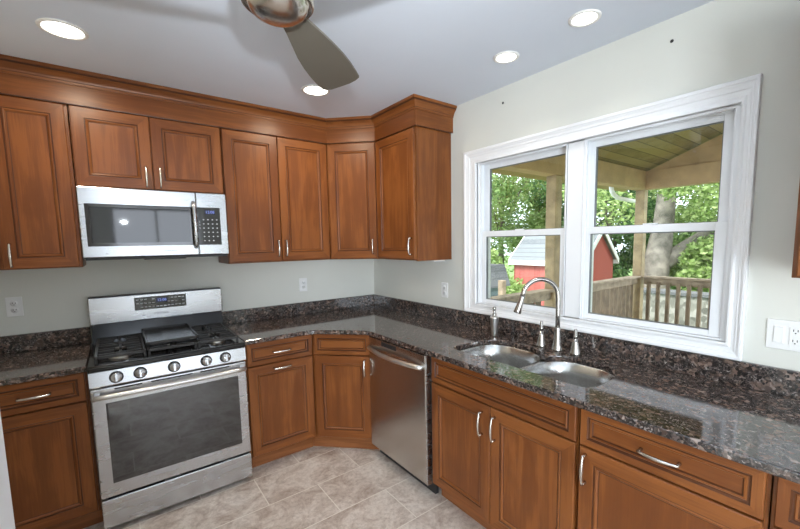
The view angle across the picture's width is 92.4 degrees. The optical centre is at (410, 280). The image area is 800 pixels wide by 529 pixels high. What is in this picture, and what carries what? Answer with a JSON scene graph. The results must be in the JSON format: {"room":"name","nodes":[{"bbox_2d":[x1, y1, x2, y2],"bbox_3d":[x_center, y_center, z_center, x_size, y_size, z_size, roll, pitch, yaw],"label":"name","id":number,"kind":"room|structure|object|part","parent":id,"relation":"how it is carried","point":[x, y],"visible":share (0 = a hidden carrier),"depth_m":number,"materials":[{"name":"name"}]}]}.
{"room":"kitchen","nodes":[
{"label":"kitchen","id":0,"kind":"room"},
{"bbox_2d":[0,94,373,343],"bbox_3d":[-1.435,0.032,3.003,2.900,2.525,0.120,-5,7,-37],"label":"wall","id":1,"kind":"structure","parent":0,"point":[52,298],"depth_m":2.70,"materials":[{"name":"paint"}]},
{"bbox_2d":[5,297,23,316],"bbox_3d":[-2.321,0.153,2.243,0.070,0.114,0.009,-5,7,-37],"label":"wall outlet","id":2,"kind":"object","parent":1,"relation":"attached to","point":[14,305],"visible":1,"depth_m":2.24,"materials":[{"name":"white plastic"}]},
{"bbox_2d":[10,301,18,312],"bbox_3d":[-2.319,0.153,2.241,0.033,0.072,0.003,-5,7,-37],"label":"receptacle","id":3,"kind":"object","parent":2,"relation":"attached to","point":[14,305],"depth_m":2.24,"materials":[{"name":"white plastic"}]},
{"bbox_2d":[0,94,85,269],"bbox_3d":[-2.104,-0.514,2.113,0.399,0.888,0.383,-5,7,-37],"label":"upper cabinet","id":4,"kind":"object","parent":1,"relation":"attached to","point":[40,225],"visible":0.98,"depth_m":2.03,"materials":[{"name":"brown wood"}]},
{"bbox_3d":[-2.055,-0.129,1.967,0.013,0.126,0.039,-5,7,-37],"label":"bar pull","id":5,"kind":"part","parent":4,"relation":"part of","materials":[{"name":"silver metal"}]},
{"bbox_2d":[0,326,91,353],"bbox_3d":[-2.237,0.362,2.318,0.466,0.102,0.020,-5,7,-37],"label":"backsplash","id":6,"kind":"structure","parent":1,"relation":"attached to","point":[64,337],"depth_m":2.32,"materials":[{"name":"black stone"}]},
{"bbox_2d":[68,104,223,193],"bbox_3d":[-1.648,-0.781,2.444,0.755,0.438,0.383,-5,7,-37],"label":"upper cabinet","id":7,"kind":"object","parent":1,"relation":"attached to","point":[111,149],"visible":0.93,"depth_m":2.29,"materials":[{"name":"brown wood"}]},
{"bbox_3d":[-1.715,-0.754,2.213,0.355,0.426,0.020,-5,7,-37],"label":"door","id":8,"kind":"part","parent":7,"relation":"part of","materials":[{"name":"brown wood"}]},
{"bbox_3d":[-1.581,-0.622,2.291,0.013,0.126,0.039,-5,7,-37],"label":"bar pull","id":9,"kind":"part","parent":7,"relation":"part of","materials":[{"name":"silver metal"}]},
{"bbox_2d":[76,186,228,260],"bbox_3d":[-1.628,-0.351,2.469,0.753,0.418,0.426,-5,7,-37],"label":"microwave oven","id":10,"kind":"object","parent":7,"relation":"attached to","point":[116,223],"visible":1,"depth_m":2.31,"materials":[{"name":"metal"}]},
{"bbox_3d":[-1.525,-0.627,2.334,0.013,0.126,0.039,-5,7,-37],"label":"bar pull","id":11,"kind":"part","parent":7,"relation":"part of","materials":[{"name":"silver metal"}]},
{"bbox_3d":[-1.418,-0.782,2.441,0.385,0.426,0.020,-5,7,-37],"label":"door","id":12,"kind":"part","parent":7,"relation":"part of","materials":[{"name":"brown wood"}]},
{"bbox_2d":[218,128,329,263],"bbox_3d":[-1.041,-0.604,2.931,0.763,0.908,0.383,-5,7,-37],"label":"upper cabinet","id":13,"kind":"object","parent":1,"relation":"attached to","point":[275,189],"visible":0.98,"depth_m":2.78,"materials":[{"name":"brown wood"}]},
{"bbox_2d":[0,54,456,143],"bbox_3d":[-1.044,-1.103,2.503,2.740,0.178,0.716,-3,6,-18],"label":"crown molding","id":14,"kind":"structure","parent":13,"relation":"attached to","point":[21,77],"depth_m":2.45,"materials":[{"name":"brown wood"}]},
{"bbox_3d":[-1.109,-0.581,2.698,0.362,0.886,0.020,-5,7,-37],"label":"door","id":15,"kind":"part","parent":13,"relation":"part of","materials":[{"name":"brown wood"}]},
{"bbox_3d":[-0.965,-0.237,2.804,0.013,0.126,0.039,-5,7,-37],"label":"bar pull","id":16,"kind":"part","parent":13,"relation":"part of","materials":[{"name":"silver metal"}]},
{"bbox_3d":[-0.812,-0.609,2.927,0.381,0.886,0.020,-5,7,-37],"label":"door","id":17,"kind":"part","parent":13,"relation":"part of","materials":[{"name":"brown wood"}]},
{"bbox_2d":[222,294,373,324],"bbox_3d":[-0.909,0.236,3.339,1.362,0.102,0.020,-5,7,-37],"label":"backsplash","id":18,"kind":"structure","parent":1,"relation":"attached to","point":[267,312],"depth_m":3.26,"materials":[{"name":"black stone"}]},
{"bbox_2d":[299,278,306,290],"bbox_3d":[-0.930,0.035,3.313,0.070,0.114,0.009,-5,7,-37],"label":"wall outlet","id":19,"kind":"object","parent":1,"relation":"attached to","point":[302,281],"visible":1,"depth_m":3.31,"materials":[{"name":"white plastic"}]},
{"bbox_2d":[326,141,379,258],"bbox_3d":[-0.425,-0.647,3.255,0.613,0.908,0.623,-5,7,-37],"label":"upper cabinet","id":20,"kind":"object","parent":1,"relation":"attached to","point":[351,167],"visible":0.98,"depth_m":3.02,"materials":[{"name":"brown wood"}]},
{"bbox_2d":[83,446,485,528],"bbox_3d":[-0.330,1.583,-0.203,5.000,0.050,6.500,-5,7,-37],"label":"floor","id":21,"kind":"structure","parent":0,"point":[315,487],"depth_m":2.27,"materials":[{"name":"tile"}]},
{"bbox_2d":[0,372,102,528],"bbox_3d":[-2.014,0.904,2.138,0.406,0.884,0.654,-5,7,-37],"label":"base cabinet","id":22,"kind":"object","parent":21,"relation":"on","point":[48,428],"visible":0.89,"depth_m":1.94,"materials":[{"name":"brown wood"}]},
{"bbox_3d":[-1.831,0.566,1.860,0.126,0.013,0.039,-5,7,-37],"label":"bar pull","id":23,"kind":"part","parent":22,"relation":"part of","materials":[{"name":"silver metal"}]},
{"bbox_3d":[-1.851,0.563,1.881,0.388,0.148,0.020,-5,7,-37],"label":"drawer","id":24,"kind":"part","parent":22,"relation":"part of","materials":[{"name":"brown wood"}]},
{"bbox_2d":[0,342,91,385],"bbox_3d":[-2.045,0.450,2.078,0.466,0.030,0.646,-5,7,-37],"label":"countertop","id":25,"kind":"structure","parent":22,"relation":"on","point":[32,365],"depth_m":2.03,"materials":[{"name":"black stone"}]},
{"bbox_2d":[87,287,251,528],"bbox_3d":[-1.518,0.701,2.438,0.757,1.210,0.732,-5,7,-37],"label":"gas range","id":26,"kind":"object","parent":21,"relation":"on","point":[171,425],"visible":0.84,"depth_m":2.23,"materials":[{"name":"metal"}]},
{"bbox_3d":[-1.534,0.506,1.998,0.062,0.062,0.047,-5,7,-37],"label":"control knob","id":27,"kind":"part","parent":26,"relation":"part of","materials":[{"name":"metal"}]},
{"bbox_3d":[-1.453,0.499,2.060,0.062,0.062,0.047,-5,7,-37],"label":"control knob","id":28,"kind":"part","parent":26,"relation":"part of","materials":[{"name":"metal"}]},
{"bbox_3d":[-1.698,0.144,2.605,0.296,0.085,0.002,-5,7,-37],"label":"display panel","id":29,"kind":"part","parent":26,"relation":"part of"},
{"bbox_2d":[87,323,244,372],"bbox_3d":[-1.516,0.387,2.396,0.757,0.070,0.597,-5,7,-37],"label":"cooktop","id":30,"kind":"object","parent":26,"relation":"in","point":[115,352],"depth_m":2.24,"materials":[{"name":"metal"}]},
{"bbox_3d":[-1.348,0.483,2.190,0.757,0.084,0.050,-5,7,-37],"label":"control panel","id":31,"kind":"part","parent":26,"relation":"part of","materials":[{"name":"metal"}]},
{"bbox_2d":[141,323,198,345],"bbox_3d":[-1.528,0.336,2.421,0.264,0.028,0.469,-5,7,-37],"label":"griddle plate","id":32,"kind":"object","parent":26,"relation":"on","point":[152,336],"visible":1,"depth_m":2.38,"materials":[{"name":"metal"}]},
{"bbox_3d":[-1.316,0.572,2.159,0.734,0.025,0.062,-5,7,-37],"label":"oven handle","id":33,"kind":"part","parent":26,"relation":"part of","materials":[{"name":"metal"}]},
{"bbox_3d":[-1.344,0.829,2.228,0.755,0.597,0.046,-5,7,-37],"label":"oven door","id":34,"kind":"part","parent":26,"relation":"part of","materials":[{"name":"metal"}]},
{"bbox_3d":[-1.329,0.487,2.155,0.062,0.062,0.047,-5,7,-37],"label":"control knob","id":35,"kind":"part","parent":26,"relation":"part of","materials":[{"name":"metal"}]},
{"bbox_3d":[-1.339,1.216,2.268,0.755,0.158,0.043,-5,7,-37],"label":"storage drawer","id":36,"kind":"part","parent":26,"relation":"part of","materials":[{"name":"metal"}]},
{"bbox_3d":[-1.200,0.475,2.255,0.062,0.062,0.047,-5,7,-37],"label":"control knob","id":37,"kind":"part","parent":26,"relation":"part of","materials":[{"name":"metal"}]},
{"bbox_3d":[-1.117,0.467,2.318,0.062,0.062,0.047,-5,7,-37],"label":"control knob","id":38,"kind":"part","parent":26,"relation":"part of","materials":[{"name":"metal"}]},
{"bbox_2d":[244,335,315,467],"bbox_3d":[-1.057,0.813,2.873,0.470,0.884,0.654,-5,7,-37],"label":"base cabinet","id":39,"kind":"object","parent":21,"relation":"on","point":[279,373],"visible":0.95,"depth_m":2.64,"materials":[{"name":"brown wood"}]},
{"bbox_3d":[-0.889,0.472,2.620,0.444,0.148,0.020,-5,7,-37],"label":"drawer","id":40,"kind":"part","parent":39,"relation":"part of","materials":[{"name":"brown wood"}]},
{"bbox_3d":[-0.871,0.475,2.597,0.126,0.013,0.039,-5,7,-37],"label":"bar pull","id":41,"kind":"part","parent":39,"relation":"part of","materials":[{"name":"silver metal"}]},
{"bbox_3d":[-0.870,0.588,2.608,0.126,0.013,0.039,-5,7,-37],"label":"bar pull","id":42,"kind":"part","parent":39,"relation":"part of","materials":[{"name":"silver metal"}]},
{"bbox_2d":[312,334,379,449],"bbox_3d":[-0.430,0.771,3.190,0.908,0.884,0.912,-5,7,-37],"label":"base cabinet","id":43,"kind":"object","parent":21,"relation":"on","point":[341,363],"visible":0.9,"depth_m":2.76,"materials":[{"name":"brown wood"}]},
{"bbox_3d":[-0.492,0.454,2.732,0.412,0.148,0.020,0,6,7],"label":"drawer","id":44,"kind":"part","parent":43,"relation":"part of","materials":[{"name":"brown wood"}]},
{"bbox_3d":[-0.485,0.839,2.771,0.412,0.610,0.020,0,6,7],"label":"cabinet door","id":45,"kind":"part","parent":43,"relation":"part of","materials":[{"name":"brown wood"}]},
{"bbox_3d":[-0.327,0.620,2.698,0.013,0.126,0.039,0,6,7],"label":"bar pull","id":46,"kind":"part","parent":43,"relation":"part of","materials":[{"name":"silver metal"}]},
{"bbox_2d":[224,305,799,483],"bbox_3d":[0.165,0.423,1.982,1.384,0.030,3.498,-5,7,-37],"label":"countertop","id":47,"kind":"structure","parent":43,"relation":"on","point":[756,429],"depth_m":1.55,"materials":[{"name":"black stone"}]},
{"bbox_2d":[490,307,498,335],"bbox_3d":[0.535,0.259,2.450,0.057,0.188,0.057,-5,7,-37],"label":"soap dispenser","id":48,"kind":"object","parent":47,"relation":"on","point":[494,319],"visible":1,"depth_m":2.44,"materials":[{"name":"metal"}]},
{"bbox_2d":[459,344,615,387],"bbox_3d":[0.622,0.523,2.004,0.380,0.187,0.835,-5,7,-37],"label":"sink","id":49,"kind":"object","parent":47,"relation":"in","point":[577,374],"visible":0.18,"depth_m":2.02,"materials":[{"name":"metal"}]},
{"bbox_3d":[0.499,0.509,2.161,0.380,0.187,0.435,-5,7,-37],"label":"bowl","id":50,"kind":"part","parent":49,"relation":"part of","materials":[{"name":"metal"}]},
{"bbox_3d":[0.755,0.539,1.832,0.380,0.187,0.400,-5,7,-37],"label":"bowl","id":51,"kind":"part","parent":49,"relation":"part of","materials":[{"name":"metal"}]},
{"bbox_2d":[514,277,562,350],"bbox_3d":[0.698,0.183,2.088,0.277,0.407,0.060,-2,6,-6],"label":"kitchen faucet","id":52,"kind":"object","parent":47,"relation":"on","point":[557,342],"visible":1,"depth_m":2.08,"materials":[{"name":"silver metal"}]},
{"bbox_3d":[0.706,0.122,2.087,0.224,0.285,0.025,-1,6,-4],"label":"spout","id":53,"kind":"part","parent":52,"relation":"part of","materials":[{"name":"silver metal"}]},
{"bbox_2d":[551,327,562,350],"bbox_3d":[0.809,0.319,2.113,0.060,0.128,0.060,-5,7,-37],"label":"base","id":54,"kind":"object","parent":52,"relation":"attached to","point":[557,342],"depth_m":2.10,"materials":[{"name":"silver metal"}]},
{"bbox_2d":[536,321,546,346],"bbox_3d":[0.750,0.303,2.198,0.058,0.145,0.058,-5,7,-37],"label":"deck fitting","id":55,"kind":"object","parent":47,"relation":"on","point":[541,342],"visible":1,"depth_m":2.19,"materials":[{"name":"silver metal"}]},
{"bbox_2d":[569,329,580,355],"bbox_3d":[0.872,0.323,2.028,0.058,0.135,0.058,-5,7,-37],"label":"deck fitting","id":56,"kind":"object","parent":47,"relation":"on","point":[575,349],"visible":1,"depth_m":2.02,"materials":[{"name":"silver metal"}]},
{"bbox_2d":[367,336,438,493],"bbox_3d":[0.121,0.821,2.634,0.684,0.878,0.636,-5,7,-37],"label":"dishwasher","id":57,"kind":"object","parent":21,"relation":"on","point":[401,381],"visible":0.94,"depth_m":2.40,"materials":[{"name":"metal"}]},
{"bbox_3d":[-0.132,0.484,2.417,0.070,0.029,0.578,-5,7,-37],"label":"bar handle","id":58,"kind":"part","parent":57,"relation":"part of","materials":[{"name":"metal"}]},
{"bbox_3d":[-0.028,1.222,2.565,0.025,0.099,0.614,-5,7,-37],"label":"toe panel","id":59,"kind":"part","parent":57,"relation":"part of","materials":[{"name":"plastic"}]},
{"bbox_3d":[0.105,0.819,2.235,0.033,0.788,0.008,-5,7,-37],"label":"trim","id":60,"kind":"part","parent":57,"relation":"part of","materials":[{"name":"metal"}]},
{"bbox_2d":[431,344,580,528],"bbox_3d":[0.613,0.869,2.052,0.649,0.884,0.875,-5,7,-37],"label":"base cabinet","id":61,"kind":"object","parent":21,"relation":"on","point":[506,455],"visible":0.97,"depth_m":1.81,"materials":[{"name":"brown wood"}]},
{"bbox_3d":[0.262,0.899,2.058,0.020,0.610,0.430,-5,7,-37],"label":"cabinet door","id":62,"kind":"part","parent":61,"relation":"part of","materials":[{"name":"brown wood"}]},
{"bbox_3d":[0.338,0.706,1.888,0.039,0.126,0.013,-5,7,-37],"label":"bar pull","id":63,"kind":"part","parent":61,"relation":"part of","materials":[{"name":"silver metal"}]},
{"bbox_3d":[0.387,0.712,1.825,0.039,0.126,0.013,-5,7,-37],"label":"bar pull","id":64,"kind":"part","parent":61,"relation":"part of","materials":[{"name":"silver metal"}]},
{"bbox_3d":[0.389,0.529,1.848,0.020,0.148,0.865,-5,7,-37],"label":"false drawer","id":65,"kind":"part","parent":61,"relation":"part of","materials":[{"name":"brown wood"}]},
{"bbox_3d":[0.528,0.930,1.716,0.020,0.610,0.430,-5,7,-37],"label":"cabinet door","id":66,"kind":"part","parent":61,"relation":"part of","materials":[{"name":"brown wood"}]},
{"bbox_2d":[577,409,773,528],"bbox_3d":[1.054,0.919,1.488,0.654,0.884,0.553,-5,7,-37],"label":"base cabinet","id":67,"kind":"object","parent":21,"relation":"on","point":[630,477],"visible":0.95,"depth_m":1.28,"materials":[{"name":"brown wood"}]},
{"bbox_3d":[0.660,0.728,1.472,0.039,0.126,0.013,-5,7,-37],"label":"bar pull","id":68,"kind":"part","parent":67,"relation":"part of","materials":[{"name":"silver metal"}]},
{"bbox_3d":[0.810,0.583,1.259,0.039,0.013,0.126,-5,7,-37],"label":"bar pull","id":69,"kind":"part","parent":67,"relation":"part of","materials":[{"name":"silver metal"}]},
{"bbox_3d":[0.835,0.965,1.322,0.020,0.610,0.535,-5,7,-37],"label":"cabinet door","id":70,"kind":"part","parent":67,"relation":"part of","materials":[{"name":"brown wood"}]},
{"bbox_2d":[770,476,799,528],"bbox_3d":[1.378,0.956,1.071,0.654,0.884,0.498,-5,7,-37],"label":"base cabinet","id":71,"kind":"object","parent":21,"relation":"on","point":[785,510],"visible":0.62,"depth_m":1.03,"materials":[{"name":"brown wood"}]},
{"bbox_2d":[0,0,713,117],"bbox_3d":[-0.370,-0.945,-0.445,5.220,0.080,6.720,-5,7,-37],"label":"ceiling","id":72,"kind":"structure","parent":0,"point":[440,50],"depth_m":1.82,"materials":[{"name":"paint"}]},
{"bbox_2d":[35,18,88,40],"bbox_3d":[-1.524,-1.097,1.679,0.176,0.008,0.176,-5,7,-37],"label":"recessed light","id":73,"kind":"object","parent":72,"relation":"in","point":[56,27],"visible":1,"depth_m":1.67,"materials":[{"name":"plastic"}]},
{"bbox_2d":[241,0,358,89],"bbox_3d":[-0.392,-0.893,0.995,1.058,0.314,1.054,-5,7,-37],"label":"ceiling fan","id":74,"kind":"object","parent":72,"relation":"hanging from","point":[320,57],"visible":1,"depth_m":1.31,"materials":[{"name":"silver metal"}]},
{"bbox_3d":[-0.334,-0.833,1.425,0.168,0.049,0.525,0,6,7],"label":"fan blade","id":75,"kind":"part","parent":74,"relation":"part of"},
{"bbox_2d":[301,84,329,95],"bbox_3d":[-0.593,-1.185,2.391,0.176,0.008,0.176,-5,7,-37],"label":"recessed light","id":76,"kind":"object","parent":72,"relation":"in","point":[312,89],"visible":0.85,"depth_m":2.39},
{"bbox_2d":[493,51,518,63],"bbox_3d":[0.498,-1.163,1.999,0.134,0.008,0.134,-5,7,-37],"label":"recessed light","id":77,"kind":"object","parent":72,"relation":"in","point":[503,57],"visible":1,"depth_m":1.99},
{"bbox_2d":[568,9,601,26],"bbox_3d":[0.752,-1.133,1.659,0.134,0.008,0.134,-5,7,-37],"label":"recessed light","id":78,"kind":"object","parent":72,"relation":"in","point":[583,18],"visible":1,"depth_m":1.65,"materials":[{"name":"plastic"}]},
{"bbox_2d":[372,0,799,371],"bbox_3d":[1.682,0.160,1.234,0.140,2.525,6.500,-5,7,-37],"label":"wall","id":79,"kind":"structure","parent":0,"point":[716,42],"depth_m":1.62,"materials":[{"name":"paint"}]},
{"bbox_2d":[376,126,451,260],"bbox_3d":[-0.002,-0.616,2.897,0.384,0.912,0.486,-5,7,-37],"label":"upper cabinet","id":80,"kind":"object","parent":79,"relation":"attached to","point":[413,165],"visible":1,"depth_m":2.74,"materials":[{"name":"brown wood"}]},
{"bbox_3d":[-0.115,-0.607,2.808,0.020,0.888,0.466,-5,7,-37],"label":"cabinet door","id":81,"kind":"part","parent":80,"relation":"part of","materials":[{"name":"brown wood"}]},
{"bbox_3d":[-0.008,-0.239,2.667,0.039,0.126,0.013,-5,7,-37],"label":"bar pull","id":82,"kind":"part","parent":80,"relation":"part of","materials":[{"name":"silver metal"}]},
{"bbox_3d":[0.165,-0.602,2.729,0.325,0.912,0.016,-5,7,-37],"label":"panel","id":83,"kind":"part","parent":80,"relation":"part of","materials":[{"name":"brown wood"}]},
{"bbox_2d":[441,282,447,297],"bbox_3d":[0.260,0.072,2.950,0.009,0.114,0.070,-5,7,-37],"label":"wall outlet","id":84,"kind":"object","parent":79,"relation":"attached to","point":[444,286],"visible":1,"depth_m":2.94,"materials":[{"name":"white plastic"}]},
{"bbox_2d":[477,143,567,315],"bbox_3d":[0.705,-0.300,2.429,0.108,0.960,0.654,-5,7,-37],"label":"window","id":85,"kind":"structure","parent":79,"relation":"in","point":[485,232],"depth_m":2.51,"materials":[{"name":"white plastic"}]},
{"bbox_3d":[0.693,-0.074,2.433,0.028,0.492,0.628,-5,7,-37],"label":"sash","id":86,"kind":"part","parent":85,"relation":"part of","materials":[{"name":"white plastic"}]},
{"bbox_3d":[0.712,-0.528,2.407,0.028,0.490,0.628,-5,7,-37],"label":"sash","id":87,"kind":"part","parent":85,"relation":"part of","materials":[{"name":"white plastic"}]},
{"bbox_2d":[564,140,583,317],"bbox_3d":[0.940,-0.274,2.138,0.110,0.958,0.094,-5,7,-37],"label":"trim","id":88,"kind":"structure","parent":79,"relation":"attached to","point":[575,149],"depth_m":2.10,"materials":[{"name":"white paint"}]},
{"bbox_2d":[373,294,799,399],"bbox_3d":[0.704,0.306,2.390,0.020,0.102,3.498,-5,7,-37],"label":"backsplash","id":89,"kind":"structure","parent":79,"relation":"attached to","point":[774,380],"depth_m":1.84,"materials":[{"name":"black stone"}]},
{"bbox_2d":[492,123,722,191],"bbox_3d":[3.060,-1.459,2.623,3.910,1.019,4.716,-5,7,-37],"label":"porch roof","id":90,"kind":"structure","parent":79,"relation":"attached to","point":[690,157],"depth_m":4.43,"materials":[{"name":"wood"}]},
{"bbox_2d":[609,187,634,202],"bbox_3d":[2.954,0.424,5.355,0.974,3.415,0.056,-5,7,-37],"label":"downspout","id":91,"kind":"object","parent":90,"relation":"attached to","point":[611,189],"visible":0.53,"depth_m":5.02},
{"bbox_3d":[4.230,-1.645,3.473,0.100,0.718,3.722,-5,7,-37],"label":"gable panel","id":92,"kind":"part","parent":90,"relation":"part of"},
{"bbox_2d":[463,73,762,360],"bbox_3d":[0.910,-0.286,2.152,0.158,1.112,1.554,-5,7,-37],"label":"trim","id":93,"kind":"structure","parent":79,"relation":"attached to","point":[747,91],"depth_m":1.71,"materials":[{"name":"white paint"}]},
{"bbox_2d":[579,104,741,340],"bbox_3d":[1.160,-0.248,1.843,0.108,0.960,0.643,-5,7,-37],"label":"window","id":94,"kind":"structure","parent":79,"relation":"in","point":[730,116],"depth_m":1.71,"materials":[{"name":"white plastic"}]},
{"bbox_3d":[1.141,-0.022,1.855,0.028,0.492,0.617,-5,7,-37],"label":"sash","id":95,"kind":"part","parent":94,"relation":"part of","materials":[{"name":"white plastic"}]},
{"bbox_3d":[1.161,-0.477,1.830,0.028,0.490,0.617,-5,7,-37],"label":"sash","id":96,"kind":"part","parent":94,"relation":"part of","materials":[{"name":"white plastic"}]},
{"bbox_2d":[766,318,799,351],"bbox_3d":[1.424,0.207,1.450,0.010,0.114,0.116,-5,7,-37],"label":"switch plate","id":97,"kind":"object","parent":79,"relation":"attached to","point":[781,334],"visible":1,"depth_m":1.46,"materials":[{"name":"white plastic"}]},
{"bbox_2d":[772,325,784,343],"bbox_3d":[1.408,0.205,1.467,0.004,0.066,0.033,-5,7,-37],"label":"rocker switch","id":98,"kind":"object","parent":97,"relation":"attached to","point":[778,331],"depth_m":1.47,"materials":[{"name":"white plastic"}]},
{"bbox_2d":[789,327,799,345],"bbox_3d":[1.437,0.209,1.431,0.003,0.066,0.033,-5,7,-37],"label":"receptacle","id":99,"kind":"object","parent":97,"relation":"attached to","point":[794,332],"depth_m":1.43,"materials":[{"name":"white plastic"}]},
{"bbox_2d":[792,182,799,277],"bbox_3d":[1.384,-0.460,1.112,0.384,0.908,0.310,-5,7,-37],"label":"upper cabinet","id":100,"kind":"object","parent":79,"relation":"attached to","point":[796,255],"visible":1,"depth_m":1.18,"materials":[{"name":"brown wood"}]},
{"bbox_3d":[1.270,-0.446,1.025,0.020,0.894,0.286,-5,7,-37],"label":"cabinet door","id":101,"kind":"part","parent":100,"relation":"part of","materials":[{"name":"brown wood"}]},
{"bbox_3d":[-1.243,0.436,-1.013,2.943,2.525,6.500,-5,7,-37],"label":"wall","id":102,"kind":"structure","parent":0,"visible":0},
{"bbox_2d":[0,413,14,528],"bbox_3d":[-0.538,0.247,0.482,0.018,2.475,0.140,-5,7,-37],"label":"trim","id":103,"kind":"structure","parent":102,"relation":"attached to","point":[7,521],"depth_m":0.53,"materials":[{"name":"white paint"}]},
{"label":"outside","id":104,"kind":"structure","parent":0,"visible":0},
{"bbox_3d":[2.874,1.176,2.884,3.560,0.070,3.700,-5,7,-37],"label":"porch deck","id":105,"kind":"object","parent":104,"visible":0},
{"bbox_2d":[544,175,561,306],"bbox_3d":[1.448,0.004,3.922,0.110,2.099,0.110,-5,7,-37],"label":"porch post","id":106,"kind":"object","parent":105,"relation":"on","point":[553,183],"visible":0.47,"depth_m":3.83,"materials":[{"name":"wood"}]},
{"bbox_2d":[491,275,640,317],"bbox_3d":[1.719,0.510,4.177,3.323,0.912,0.120,-5,7,-37],"label":"porch railing","id":107,"kind":"object","parent":105,"relation":"on","point":[613,296],"visible":0.15,"depth_m":4.71,"materials":[{"name":"wood"}]},
{"bbox_3d":[1.712,0.110,4.137,3.323,0.107,0.120,-5,7,-37],"label":"rail","id":108,"kind":"part","parent":107,"relation":"part of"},
{"bbox_2d":[632,190,647,318],"bbox_3d":[3.070,-0.149,5.166,0.110,2.099,0.110,-5,7,-37],"label":"porch post","id":109,"kind":"object","parent":105,"relation":"on","point":[641,200],"visible":0.56,"depth_m":5.11,"materials":[{"name":"wood"}]},
{"bbox_2d":[643,275,710,327],"bbox_3d":[3.977,0.485,4.064,0.120,0.912,2.782,-5,7,-37],"label":"porch railing","id":110,"kind":"object","parent":105,"relation":"on","point":[700,283],"visible":0.35,"depth_m":4.79,"materials":[{"name":"wood"}]},
{"bbox_3d":[3.966,0.084,4.028,0.120,0.107,2.769,-5,7,-37],"label":"rail","id":111,"kind":"part","parent":110,"relation":"part of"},
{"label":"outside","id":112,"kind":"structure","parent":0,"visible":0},
{"bbox_2d":[492,256,632,290],"bbox_3d":[23.464,0.141,22.275,59.840,0.100,80.000,-5,7,-37],"label":"ground","id":113,"kind":"structure","parent":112,"point":[511,267],"depth_m":35.73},
{"bbox_2d":[491,264,510,296],"bbox_3d":[1.572,0.706,9.125,1.300,2.150,0.980,-6,8,-40],"label":"hut","id":114,"kind":"object","parent":113,"relation":"on","point":[498,271],"visible":0.11,"depth_m":8.95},
{"bbox_2d":[498,280,505,295],"bbox_3d":[1.727,0.977,7.278,0.110,1.977,0.110,-5,7,-37],"label":"fence post","id":115,"kind":"object","parent":113,"relation":"on","point":[501,283],"visible":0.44,"depth_m":7.15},
{"bbox_2d":[491,248,524,293],"bbox_3d":[2.469,-0.005,12.879,2.925,2.807,2.085,2,6,25],"label":"shrub","id":116,"kind":"object","parent":113,"relation":"on","point":[515,287],"visible":0.1,"depth_m":11.99,"materials":[{"name":"green plant"}]},
{"bbox_2d":[491,174,534,263],"bbox_3d":[2.166,-4.494,15.205,5.196,11.274,4.996,2,6,24],"label":"tree","id":117,"kind":"object","parent":113,"relation":"on","point":[495,239],"visible":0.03,"depth_m":15.54,"materials":[{"name":"green plant"}]},
{"bbox_2d":[491,173,545,263],"bbox_3d":[4.020,-4.216,18.228,5.529,10.037,5.222,5,8,45],"label":"tree","id":118,"kind":"object","parent":113,"relation":"on","point":[500,222],"visible":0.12,"depth_m":17.38,"materials":[{"name":"green plant"}]},
{"bbox_2d":[492,177,563,271],"bbox_3d":[6.285,-4.808,20.068,5.934,10.773,6.408,-5,7,-37],"label":"tree","id":119,"kind":"object","parent":113,"relation":"on","point":[537,185],"visible":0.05,"depth_m":19.07,"materials":[{"name":"green plant"}]},
{"bbox_2d":[508,234,618,305],"bbox_3d":[5.250,-0.264,13.274,2.470,3.120,2.720,-6,8,-40],"label":"garden shed","id":120,"kind":"object","parent":113,"relation":"on","point":[528,258],"visible":0.35,"depth_m":12.88,"materials":[{"name":"red"}]},
{"bbox_2d":[526,180,648,245],"bbox_3d":[7.946,-4.464,17.641,5.203,10.546,5.895,3,7,32],"label":"tree","id":121,"kind":"object","parent":113,"relation":"on","point":[539,197],"visible":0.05,"depth_m":16.88,"materials":[{"name":"green plant"}]},
{"bbox_2d":[561,189,655,277],"bbox_3d":[8.044,-4.325,15.599,3.832,10.704,4.329,0,6,6],"label":"tree","id":122,"kind":"object","parent":113,"relation":"on","point":[621,270],"visible":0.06,"depth_m":14.97,"materials":[{"name":"green plant"}]},
{"bbox_2d":[612,256,624,277],"bbox_3d":[8.006,-0.289,16.103,1.713,2.539,2.378,3,7,36],"label":"shrub","id":123,"kind":"object","parent":113,"relation":"on","point":[621,262],"visible":0.02,"depth_m":15.52,"materials":[{"name":"green plant"}]},
{"bbox_2d":[562,183,719,288],"bbox_3d":[7.706,-2.740,11.155,7.448,8.394,4.679,-1,6,1],"label":"tree","id":124,"kind":"object","parent":113,"relation":"on","point":[660,256],"visible":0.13,"depth_m":11.03,"materials":[{"name":"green plant"}]},
{"bbox_2d":[599,183,716,273],"bbox_3d":[10.994,-4.207,17.506,5.208,10.240,6.070,-5,7,-37],"label":"tree","id":125,"kind":"object","parent":113,"relation":"on","point":[650,220],"visible":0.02,"depth_m":17.04,"materials":[{"name":"green plant"}]},
{"bbox_2d":[621,185,713,289],"bbox_3d":[11.183,-3.106,15.067,5.946,8.257,5.064,-1,6,-1],"label":"tree","id":126,"kind":"object","parent":113,"relation":"on","point":[683,235],"visible":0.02,"depth_m":14.71,"materials":[{"name":"green plant"}]},
{"bbox_2d":[642,287,708,327],"bbox_3d":[6.742,1.123,6.995,0.400,1.580,6.350,-5,7,-37],"label":"wall","id":127,"kind":"structure","parent":113,"relation":"on","point":[705,295],"depth_m":8.09,"materials":[{"name":"stone"}]},
{"bbox_2d":[669,234,713,291],"bbox_3d":[8.199,0.096,10.956,1.811,2.807,2.679,1,6,19],"label":"shrub","id":128,"kind":"object","parent":113,"relation":"on","point":[693,256],"visible":0.2,"depth_m":10.49,"materials":[{"name":"green plant"}]},
{"bbox_2d":[676,247,712,291],"bbox_3d":[8.433,0.207,9.987,2.797,2.773,2.441,-5,7,-37],"label":"shrub","id":129,"kind":"object","parent":113,"relation":"on","point":[701,272],"visible":0.1,"depth_m":10.04,"materials":[{"name":"green plant"}]}
]}

